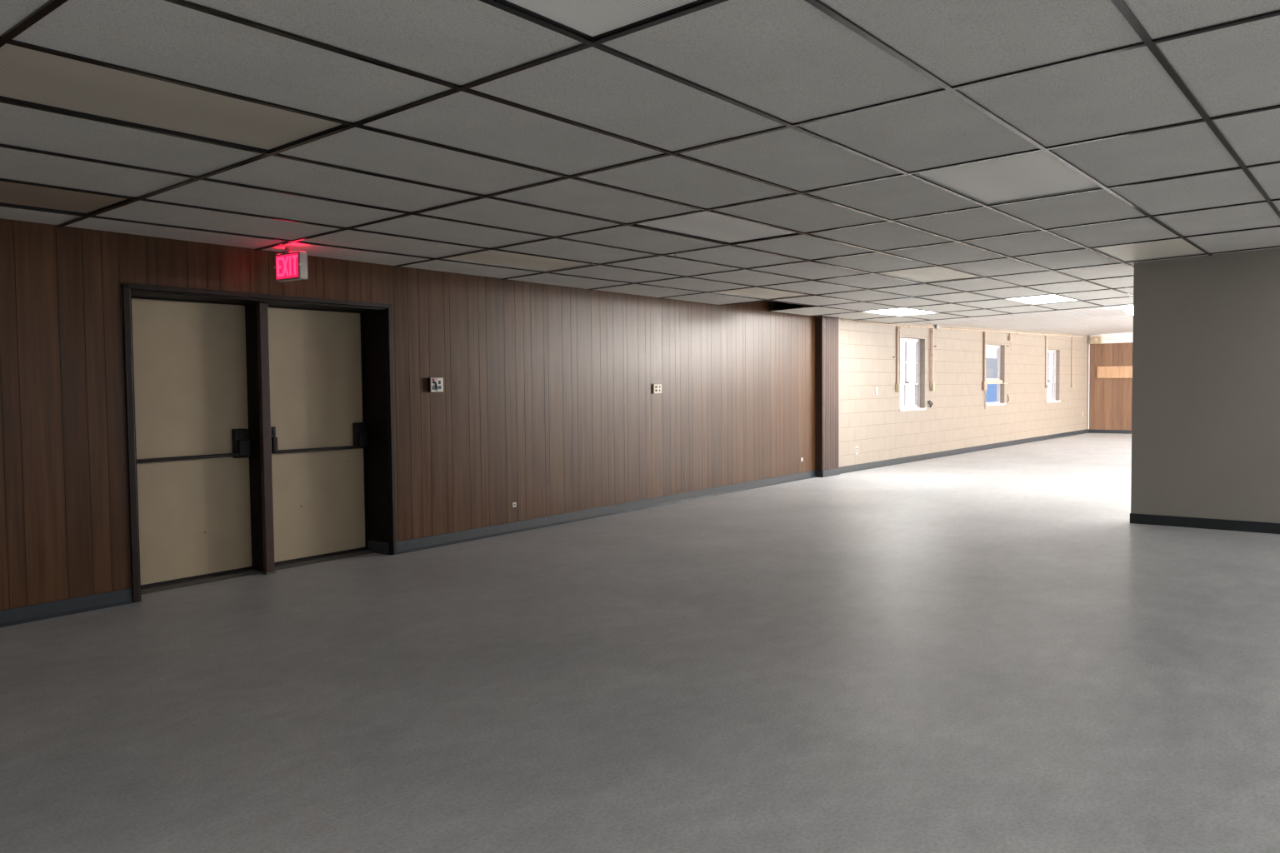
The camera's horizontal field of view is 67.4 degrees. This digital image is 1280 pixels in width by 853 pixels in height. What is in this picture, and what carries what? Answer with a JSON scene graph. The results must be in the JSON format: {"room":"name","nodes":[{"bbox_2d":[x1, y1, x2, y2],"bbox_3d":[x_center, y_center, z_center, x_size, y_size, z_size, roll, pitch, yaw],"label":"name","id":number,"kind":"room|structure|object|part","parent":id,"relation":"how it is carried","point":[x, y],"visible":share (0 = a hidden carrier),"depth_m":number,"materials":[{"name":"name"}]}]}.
{"room":"empty commercial space","nodes":[
{"label":"empty commercial space","id":0,"kind":"room"},
{"bbox_2d":[0,218,815,610],"bbox_3d":[-2.636,-0.431,6.886,0.360,2.950,17.012,1,3,36],"label":"wall","id":1,"kind":"structure","parent":0,"point":[547,405],"depth_m":8.05,"materials":[{"name":"brown wood"}]},
{"bbox_2d":[0,588,133,627],"bbox_3d":[-5.325,1.191,2.961,0.026,0.092,7.380,1,3,36],"label":"baseboard","id":2,"kind":"structure","parent":1,"relation":"attached to","point":[27,614],"depth_m":5.62,"materials":[{"name":"rubber"}]},
{"bbox_2d":[131,298,252,588],"bbox_3d":[-3.061,0.099,6.480,0.125,1.891,0.931,1,3,36],"label":"door","id":3,"kind":"structure","parent":1,"relation":"in","point":[193,452],"depth_m":6.52,"materials":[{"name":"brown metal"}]},
{"bbox_3d":[-2.794,0.124,6.767,0.035,0.174,0.084,1,3,36],"label":"lever","id":4,"kind":"part","parent":3,"relation":"part of","materials":[{"name":"brown metal"}]},
{"bbox_2d":[121,282,396,603],"bbox_3d":[-2.685,0.064,6.819,0.378,1.969,2.048,1,3,36],"label":"door frame","id":5,"kind":"structure","parent":1,"relation":"attached to","point":[376,328],"depth_m":7.49,"materials":[{"name":"paint"}]},
{"bbox_2d":[245,302,276,574],"bbox_3d":[-2.704,0.087,6.851,0.210,1.919,0.102,1,3,36],"label":"post","id":6,"kind":"object","parent":1,"relation":"attached to","point":[256,314],"visible":0.97,"depth_m":6.79,"materials":[{"name":"metal"}]},
{"bbox_3d":[-2.694,1.040,6.875,0.190,0.013,0.074,1,3,36],"label":"plate","id":7,"kind":"part","parent":6,"relation":"part of","materials":[{"name":"grey metal"}]},
{"bbox_2d":[267,307,367,565],"bbox_3d":[-2.467,0.059,7.286,0.125,1.891,0.934,1,3,36],"label":"door","id":8,"kind":"structure","parent":1,"relation":"in","point":[319,437],"depth_m":7.31,"materials":[{"name":"brown metal"}]},
{"bbox_3d":[-2.652,0.104,6.964,0.030,0.166,0.039,1,3,36],"label":"lever","id":9,"kind":"part","parent":8,"relation":"part of","materials":[{"name":"brown metal"}]},
{"bbox_3d":[-2.192,0.076,7.584,0.035,0.174,0.074,1,3,36],"label":"lever","id":10,"kind":"part","parent":8,"relation":"part of","materials":[{"name":"brown metal"}]},
{"bbox_2d":[427,377,443,392],"bbox_3d":[-1.669,-0.341,7.852,0.054,0.116,0.132,1,3,36],"label":"outlet box","id":11,"kind":"object","parent":1,"relation":"attached to","point":[434,384],"visible":1,"depth_m":7.83,"materials":[{"name":"white plastic"}]},
{"bbox_2d":[396,470,816,554],"bbox_3d":[0.282,0.813,10.563,0.026,0.096,7.435,1,3,36],"label":"baseboard","id":12,"kind":"structure","parent":1,"relation":"attached to","point":[422,543],"depth_m":9.36,"materials":[{"name":"rubber"}]},
{"bbox_2d":[652,384,661,394],"bbox_3d":[0.186,-0.409,10.395,0.024,0.104,0.152,1,3,36],"label":"wall outlet","id":13,"kind":"object","parent":1,"relation":"attached to","point":[657,388],"visible":1,"depth_m":10.37,"materials":[{"name":"beige plastic"}]},
{"bbox_2d":[0,433,1279,852],"bbox_3d":[6.096,0.930,8.997,12.200,0.120,31.650,1,3,38],"label":"floor","id":14,"kind":"structure","parent":0,"point":[979,652],"depth_m":4.17,"materials":[{"name":"grey concrete"}]},
{"bbox_2d":[140,549,374,594],"bbox_3d":[-2.758,1.034,6.922,0.170,0.022,1.930,1,3,36],"label":"threshold","id":15,"kind":"object","parent":14,"relation":"on","point":[242,573],"visible":0.53,"depth_m":6.76,"materials":[{"name":"black metal"}]},
{"bbox_2d":[815,293,839,470],"bbox_3d":[2.607,-0.769,13.704,0.260,2.950,0.500,1,3,38],"label":"pillar","id":16,"kind":"structure","parent":14,"relation":"on","point":[826,327],"depth_m":13.54,"materials":[{"name":"brown wood"}]},
{"bbox_2d":[815,468,839,477],"bbox_3d":[2.644,0.657,13.746,0.218,0.095,0.516,1,3,38],"label":"baseboard","id":17,"kind":"structure","parent":16,"relation":"attached to","point":[831,472],"depth_m":13.59,"materials":[{"name":"rubber"}]},
{"bbox_2d":[0,0,1279,334],"bbox_3d":[6.130,-1.661,8.860,11.471,0.560,31.080,1,3,38],"label":"ceiling","id":18,"kind":"structure","parent":0,"point":[472,126],"depth_m":4.16,"materials":[{"name":"tile"}]},
{"bbox_2d":[0,180,131,214],"bbox_3d":[-3.193,-1.193,4.647,0.597,0.110,1.206,1,3,38],"label":"ceiling light","id":19,"kind":"object","parent":18,"relation":"attached to","point":[11,193],"visible":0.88,"depth_m":4.93,"materials":[{"name":"brown plastic"}]},
{"bbox_3d":[-3.193,-1.193,4.647,0.597,0.110,1.206,1,3,38],"label":"frame","id":20,"kind":"part","parent":19,"relation":"part of","materials":[{"name":"brown metal"}]},
{"bbox_2d":[0,43,346,152],"bbox_3d":[-1.740,-1.209,3.489,0.605,0.110,1.206,1,3,38],"label":"ceiling light","id":21,"kind":"object","parent":18,"relation":"attached to","point":[27,76],"visible":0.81,"depth_m":3.46,"materials":[{"name":"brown plastic"}]},
{"bbox_2d":[274,246,308,282],"bbox_3d":[-2.353,-1.099,6.475,0.284,0.224,0.089,1,3,35],"label":"exit sign","id":22,"kind":"object","parent":18,"relation":"hanging from","point":[290,266],"visible":1,"depth_m":6.43,"materials":[{"name":"red plastic"}]},
{"bbox_3d":[-2.370,-1.077,6.451,0.248,0.158,0.002,1,3,36],"label":"panel","id":23,"kind":"part","parent":22,"relation":"part of","materials":[{"name":"red plastic"}]},
{"bbox_3d":[-2.371,-1.077,6.451,0.268,0.178,0.005,1,3,35],"label":"frame","id":24,"kind":"part","parent":22,"relation":"part of","materials":[{"name":"plastic"}]},
{"bbox_2d":[443,250,594,271],"bbox_3d":[-0.929,-1.335,7.490,0.597,0.110,1.179,1,3,38],"label":"ceiling light","id":25,"kind":"object","parent":18,"relation":"attached to","point":[492,257],"visible":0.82,"depth_m":7.52,"materials":[{"name":"grey plastic"}]},
{"bbox_3d":[-0.929,-1.335,7.490,0.597,0.110,1.179,1,3,38],"label":"frame","id":26,"kind":"part","parent":25,"relation":"part of","materials":[{"name":"grey metal"}]},
{"bbox_2d":[496,0,708,39],"bbox_3d":[-0.265,-1.226,2.314,0.663,0.112,1.206,1,3,38],"label":"ceiling light","id":27,"kind":"object","parent":18,"relation":"attached to","point":[590,19],"visible":1,"depth_m":2.78,"materials":[{"name":"white plastic"}]},
{"bbox_2d":[633,211,799,244],"bbox_3d":[0.524,-1.351,6.333,0.605,0.110,1.179,1,3,38],"label":"ceiling light","id":28,"kind":"object","parent":18,"relation":"attached to","point":[704,225],"visible":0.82,"depth_m":6.34,"materials":[{"name":"white plastic"}]},
{"bbox_3d":[0.524,-1.351,6.333,0.605,0.110,1.179,1,3,38],"label":"frame","id":29,"kind":"part","parent":28,"relation":"part of","materials":[{"name":"brown metal"}]},
{"bbox_2d":[714,287,809,299],"bbox_3d":[1.321,-1.476,10.317,0.597,0.110,1.232,1,3,38],"label":"ceiling light","id":30,"kind":"object","parent":18,"relation":"attached to","point":[756,292],"visible":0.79,"depth_m":10.38,"materials":[{"name":"beige plastic"}]},
{"bbox_3d":[1.321,-1.476,10.317,0.597,0.110,1.232,1,3,38],"label":"frame","id":31,"kind":"part","parent":30,"relation":"part of","materials":[{"name":"grey metal"}]},
{"bbox_2d":[868,305,936,315],"bbox_3d":[3.586,-1.619,13.164,0.597,0.110,1.234,1,3,38],"label":"ceiling light","id":32,"kind":"object","parent":18,"relation":"attached to","point":[899,312],"visible":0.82,"depth_m":13.26,"materials":[{"name":"white plastic"}]},
{"bbox_2d":[870,308,930,315],"bbox_3d":[3.587,-1.579,13.165,0.565,0.015,1.202,1,3,38],"label":"diffuser","id":33,"kind":"object","parent":32,"relation":"attached to","point":[899,312],"depth_m":13.26,"materials":[{"name":"white plastic"}]},
{"bbox_2d":[878,266,979,283],"bbox_3d":[2.773,-1.493,9.160,0.605,0.110,1.232,1,3,38],"label":"ceiling light","id":34,"kind":"object","parent":18,"relation":"attached to","point":[934,274],"visible":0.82,"depth_m":9.21,"materials":[{"name":"white plastic"}]},
{"bbox_3d":[2.773,-1.493,9.160,0.605,0.110,1.232,1,3,38],"label":"frame","id":35,"kind":"part","parent":34,"relation":"part of","materials":[{"name":"grey metal"}]},
{"bbox_2d":[914,150,1101,204],"bbox_3d":[1.999,-1.368,5.158,0.663,0.112,1.179,1,3,38],"label":"ceiling light","id":36,"kind":"object","parent":18,"relation":"attached to","point":[1037,174],"visible":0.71,"depth_m":5.15,"materials":[{"name":"white plastic"}]},
{"bbox_2d":[1007,295,1077,304],"bbox_3d":[5.039,-1.635,12.006,0.605,0.110,1.234,1,3,38],"label":"ceiling light","id":37,"kind":"object","parent":18,"relation":"attached to","point":[1047,298],"visible":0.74,"depth_m":12.09,"materials":[{"name":"white plastic"}]},
{"bbox_3d":[5.039,-1.635,12.006,0.605,0.110,1.234,1,3,38],"label":"frame","id":38,"kind":"part","parent":37,"relation":"part of","materials":[{"name":"grey metal"}]},
{"bbox_2d":[1124,305,1133,314],"bbox_3d":[7.230,-1.688,13.882,0.401,0.145,0.409,1,3,38],"label":"ceiling lamp","id":39,"kind":"object","parent":18,"relation":"attached to","point":[1128,309],"visible":0.34,"depth_m":13.81,"materials":[{"name":"white paint"}]},
{"bbox_2d":[1092,238,1205,262],"bbox_3d":[4.248,-1.509,7.985,0.663,0.112,1.232,1,3,38],"label":"ceiling light","id":40,"kind":"object","parent":18,"relation":"attached to","point":[1179,247],"visible":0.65,"depth_m":8.02,"materials":[{"name":"white plastic"}]},
{"bbox_2d":[838,284,1088,467],"bbox_3d":[7.046,-1.045,19.208,0.156,2.950,14.351,1,3,39],"label":"wall","id":41,"kind":"structure","parent":0,"point":[957,418],"depth_m":17.28,"materials":[{"name":"beige brick"}]},
{"bbox_2d":[895,326,900,391],"bbox_3d":[4.174,-1.088,15.492,0.055,1.056,0.121,1,3,39],"label":"conduit","id":42,"kind":"object","parent":41,"relation":"attached to","point":[897,385],"visible":1,"depth_m":15.47,"materials":[{"name":"beige metal"}]},
{"bbox_2d":[899,337,926,411],"bbox_3d":[4.499,-0.872,16.050,0.175,1.210,1.070,1,3,39],"label":"window","id":43,"kind":"structure","parent":41,"relation":"in","point":[904,407],"depth_m":16.26,"materials":[{"name":"metal"}]},
{"bbox_3d":[4.447,-0.528,16.104,0.040,0.400,0.960,1,3,39],"label":"sash","id":44,"kind":"part","parent":43,"relation":"part of","materials":[{"name":"metal"}]},
{"bbox_3d":[4.455,-1.073,16.069,0.040,0.750,0.960,1,3,39],"label":"sash","id":45,"kind":"part","parent":43,"relation":"part of","materials":[{"name":"glass"}]},
{"bbox_3d":[4.528,-0.284,16.056,0.115,0.034,1.070,1,3,39],"label":"sill","id":46,"kind":"part","parent":43,"relation":"part of","materials":[{"name":"paint"}]},
{"bbox_2d":[930,328,934,390],"bbox_3d":[5.041,-1.153,16.562,0.055,1.078,0.131,1,3,39],"label":"conduit","id":47,"kind":"object","parent":41,"relation":"attached to","point":[932,384],"visible":1,"depth_m":16.54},
{"bbox_2d":[933,325,939,329],"bbox_3d":[5.163,-1.752,16.698,0.050,0.100,0.160,1,3,39],"label":"wall bracket","id":48,"kind":"object","parent":41,"relation":"attached to","point":[937,327],"visible":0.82,"depth_m":16.66,"materials":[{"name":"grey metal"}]},
{"bbox_2d":[841,319,1082,337],"bbox_3d":[6.983,-1.892,18.958,0.039,0.206,12.850,1,3,39],"label":"conduit","id":49,"kind":"object","parent":41,"relation":"attached to","point":[908,326],"visible":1,"depth_m":17.12,"materials":[{"name":"beige metal"}]},
{"bbox_2d":[839,429,1088,474],"bbox_3d":[7.144,0.381,19.232,0.028,0.096,13.701,1,3,39],"label":"baseboard","id":50,"kind":"structure","parent":41,"relation":"attached to","point":[846,469],"depth_m":17.22,"materials":[{"name":"rubber"}]},
{"bbox_2d":[981,331,987,409],"bbox_3d":[6.671,-1.087,18.576,0.056,1.496,0.150,1,3,39],"label":"conduit","id":51,"kind":"object","parent":41,"relation":"attached to","point":[984,384],"visible":1,"depth_m":18.55,"materials":[{"name":"beige metal"}]},
{"bbox_3d":[6.699,-0.531,18.632,0.029,0.378,0.059,1,3,39],"label":"cord","id":52,"kind":"part","parent":51,"relation":"part of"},
{"bbox_2d":[985,344,1008,405],"bbox_3d":[7.077,-1.031,19.215,0.175,1.210,1.220,1,3,39],"label":"window","id":53,"kind":"structure","parent":41,"relation":"in","point":[997,381],"depth_m":19.55,"materials":[{"name":"metal"}]},
{"bbox_3d":[6.997,-1.267,19.204,0.040,0.675,1.020,1,3,39],"label":"sash","id":54,"kind":"part","parent":53,"relation":"part of","materials":[{"name":"glass"}]},
{"bbox_3d":[7.070,-0.441,19.192,0.115,0.034,1.130,1,3,39],"label":"sill","id":55,"kind":"part","parent":53,"relation":"part of","materials":[{"name":"paint"}]},
{"bbox_2d":[1008,333,1011,349],"bbox_3d":[7.623,-1.751,19.729,0.060,0.335,0.200,1,3,39],"label":"pipe stub","id":56,"kind":"object","parent":41,"relation":"attached to","point":[1010,336],"visible":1,"depth_m":19.66,"materials":[{"name":"beige metal"}]},
{"bbox_2d":[890,304,1133,324],"bbox_3d":[8.401,-1.746,11.667,11.413,0.453,0.022,1,3,38],"label":"trim","id":57,"kind":"structure","parent":41,"relation":"attached to","point":[1131,304],"depth_m":14.05,"materials":[{"name":"white paint"}]},
{"bbox_2d":[1045,335,1048,388],"bbox_3d":[9.179,-1.466,21.664,0.055,1.182,0.092,1,3,39],"label":"conduit","id":58,"kind":"object","parent":41,"relation":"attached to","point":[1046,337],"visible":1,"depth_m":21.65,"materials":[{"name":"beige metal"}]},
{"bbox_2d":[1046,350,1060,402],"bbox_3d":[9.505,-1.169,22.226,0.175,1.215,1.040,1,3,39],"label":"window","id":59,"kind":"structure","parent":41,"relation":"in","point":[1052,399],"depth_m":22.57,"materials":[{"name":"metal"}]},
{"bbox_3d":[9.452,-0.830,22.279,0.040,0.415,0.930,1,3,39],"label":"sash","id":60,"kind":"part","parent":59,"relation":"part of","materials":[{"name":"metal"}]},
{"bbox_3d":[9.461,-1.377,22.245,0.040,0.740,0.930,1,3,39],"label":"sash","id":61,"kind":"part","parent":59,"relation":"part of","materials":[{"name":"glass"}]},
{"bbox_3d":[9.534,-0.578,22.232,0.115,0.034,1.040,1,3,39],"label":"sill","id":62,"kind":"part","parent":59,"relation":"part of","materials":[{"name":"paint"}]},
{"bbox_2d":[1070,336,1074,387],"bbox_3d":[10.487,-1.564,23.278,0.055,1.216,0.090,1,3,39],"label":"conduit","id":63,"kind":"object","parent":41,"relation":"attached to","point":[1072,339],"visible":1,"depth_m":23.28,"materials":[{"name":"beige metal"}]},
{"bbox_2d":[1020,249,1129,316],"bbox_3d":[6.046,-2.128,8.884,12.250,0.100,31.650,1,3,38],"label":"ceiling","id":64,"kind":"structure","parent":0,"point":[1071,249],"depth_m":22.59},
{"bbox_2d":[1087,342,1132,432],"bbox_3d":[15.938,-0.873,21.091,11.307,2.270,0.250,1,3,38],"label":"wall","id":65,"kind":"structure","parent":0,"point":[1110,399],"depth_m":24.20,"materials":[{"name":"brown wood"}]},
{"bbox_2d":[1087,335,1091,429],"bbox_3d":[11.449,-1.127,24.440,0.067,2.387,0.044,1,3,38],"label":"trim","id":66,"kind":"structure","parent":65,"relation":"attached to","point":[1090,336],"depth_m":24.45,"materials":[{"name":"white paint"}]},
{"bbox_2d":[1090,335,1102,344],"bbox_3d":[11.529,-2.188,24.263,0.260,0.190,0.150,1,3,38],"label":"emergency light","id":67,"kind":"object","parent":65,"relation":"attached to","point":[1093,340],"visible":1,"depth_m":24.21,"materials":[{"name":"beige plastic"}]},
{"bbox_2d":[1088,430,1131,434],"bbox_3d":[15.873,0.223,21.025,11.287,0.086,0.020,1,3,38],"label":"baseboard","id":68,"kind":"structure","parent":65,"relation":"attached to","point":[1122,432],"depth_m":24.20,"materials":[{"name":"rubber"}]},
{"bbox_2d":[1088,315,1133,343],"bbox_3d":[15.920,-2.346,21.025,11.307,0.680,0.262,1,3,38],"label":"trim","id":69,"kind":"structure","parent":65,"relation":"attached to","point":[1119,337],"depth_m":24.04,"materials":[{"name":"white paint"}]},
{"bbox_2d":[1097,365,1132,378],"bbox_3d":[12.484,-1.351,23.638,2.260,0.296,0.028,1,3,38],"label":"board","id":70,"kind":"object","parent":65,"relation":"attached to","point":[1125,372],"visible":0.42,"depth_m":24.07,"materials":[{"name":"brown wood"}]},
{"bbox_2d":[1130,247,1279,523],"bbox_3d":[7.276,-0.522,6.693,6.940,2.950,0.160,1,3,38],"label":"wall partition","id":71,"kind":"structure","parent":0,"point":[1206,406],"depth_m":8.42,"materials":[{"name":"paint"}]},
{"bbox_2d":[1130,513,1279,534],"bbox_3d":[7.287,0.906,6.755,6.948,0.092,0.176,1,3,38],"label":"baseboard","id":72,"kind":"structure","parent":71,"relation":"attached to","point":[1182,522],"depth_m":8.46,"materials":[{"name":"black rubber"}]},
{"label":"outside","id":73,"kind":"structure","parent":0,"visible":0},
{"bbox_2d":[900,395,1051,404],"bbox_3d":[9.188,0.845,14.814,180.000,0.001,210.000,1,3,38],"label":"ground","id":74,"kind":"structure","parent":73,"point":[910,399],"depth_m":94.33,"materials":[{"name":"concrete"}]},
{"bbox_2d":[985,358,996,378],"bbox_3d":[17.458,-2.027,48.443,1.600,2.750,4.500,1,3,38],"label":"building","id":75,"kind":"structure","parent":74,"relation":"on","point":[991,363],"depth_m":46.65,"materials":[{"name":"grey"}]},
{"bbox_2d":[985,384,996,402],"bbox_3d":[10.949,-0.591,30.224,0.070,1.540,4.200,1,3,38],"label":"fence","id":76,"kind":"object","parent":74,"relation":"on","point":[991,393],"visible":0.02,"depth_m":30.36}
]}

